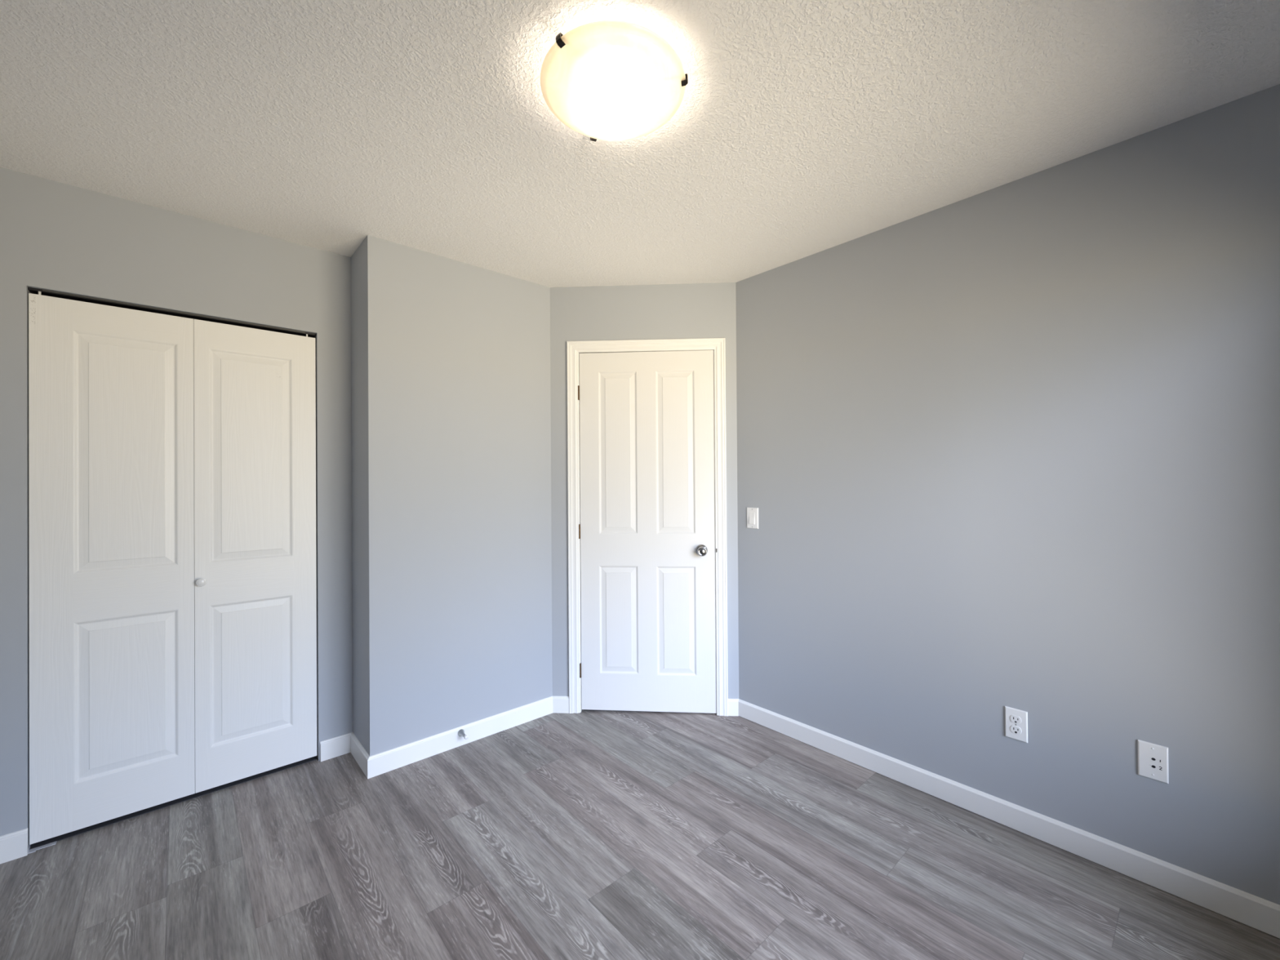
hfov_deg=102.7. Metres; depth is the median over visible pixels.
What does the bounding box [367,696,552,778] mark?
baseboard
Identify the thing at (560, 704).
baseboard
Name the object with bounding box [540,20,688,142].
ceiling light
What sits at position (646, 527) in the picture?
door
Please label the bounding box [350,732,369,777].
baseboard
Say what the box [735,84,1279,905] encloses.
wall
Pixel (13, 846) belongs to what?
baseboard
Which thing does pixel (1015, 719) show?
socket
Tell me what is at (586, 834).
floor
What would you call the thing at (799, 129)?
ceiling
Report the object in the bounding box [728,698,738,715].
baseboard
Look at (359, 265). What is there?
wall
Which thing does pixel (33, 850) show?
pivot bracket
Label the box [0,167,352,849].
wall
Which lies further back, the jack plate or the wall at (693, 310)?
the wall at (693, 310)
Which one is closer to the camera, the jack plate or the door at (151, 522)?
the jack plate
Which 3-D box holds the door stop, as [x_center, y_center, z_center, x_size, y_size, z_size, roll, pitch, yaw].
[-0.875,1.266,2.542,0.034,0.034,0.070,0,0,-42]
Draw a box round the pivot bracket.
[27,840,57,853]
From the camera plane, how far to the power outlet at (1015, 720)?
1.92 m
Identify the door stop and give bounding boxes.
[457,728,468,739]
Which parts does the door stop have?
stem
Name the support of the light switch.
attached to the wall at (1015, 444)
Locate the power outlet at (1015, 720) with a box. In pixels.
[1004,706,1027,742]
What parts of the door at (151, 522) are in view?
knob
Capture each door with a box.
[28,291,316,844]
[577,350,716,713]
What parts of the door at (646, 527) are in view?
knob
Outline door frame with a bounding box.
[566,337,728,715]
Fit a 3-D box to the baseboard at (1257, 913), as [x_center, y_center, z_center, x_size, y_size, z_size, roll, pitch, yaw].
[1.299,1.268,2.050,0.013,0.089,2.232,0,0,-42]
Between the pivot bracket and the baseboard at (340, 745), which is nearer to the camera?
the pivot bracket
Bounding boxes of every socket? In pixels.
[1010,715,1021,724]
[1010,724,1021,734]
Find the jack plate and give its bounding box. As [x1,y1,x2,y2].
[1137,739,1168,783]
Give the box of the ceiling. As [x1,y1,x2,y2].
[0,0,1279,287]
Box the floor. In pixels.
[0,709,1279,959]
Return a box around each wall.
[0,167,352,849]
[351,235,369,755]
[367,235,552,755]
[550,282,738,698]
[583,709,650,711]
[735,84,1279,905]
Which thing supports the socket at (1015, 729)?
attached to the power outlet at (1015, 720)
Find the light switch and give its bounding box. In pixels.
[746,507,758,528]
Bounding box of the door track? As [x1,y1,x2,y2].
[27,287,315,337]
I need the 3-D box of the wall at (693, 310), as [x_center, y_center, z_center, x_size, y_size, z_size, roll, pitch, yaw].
[0.023,0.107,2.975,1.157,2.440,0.115,0,0,3]
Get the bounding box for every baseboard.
[0,828,27,863]
[320,732,351,761]
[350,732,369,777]
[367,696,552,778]
[552,696,568,713]
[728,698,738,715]
[738,698,1279,938]
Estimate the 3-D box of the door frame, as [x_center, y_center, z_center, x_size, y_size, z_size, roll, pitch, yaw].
[0.041,0.266,2.965,0.900,2.124,0.132,0,0,3]
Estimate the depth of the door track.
2.11 m
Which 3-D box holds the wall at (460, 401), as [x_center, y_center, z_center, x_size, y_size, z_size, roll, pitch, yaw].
[-0.887,0.112,2.685,1.003,2.440,0.115,0,0,-42]

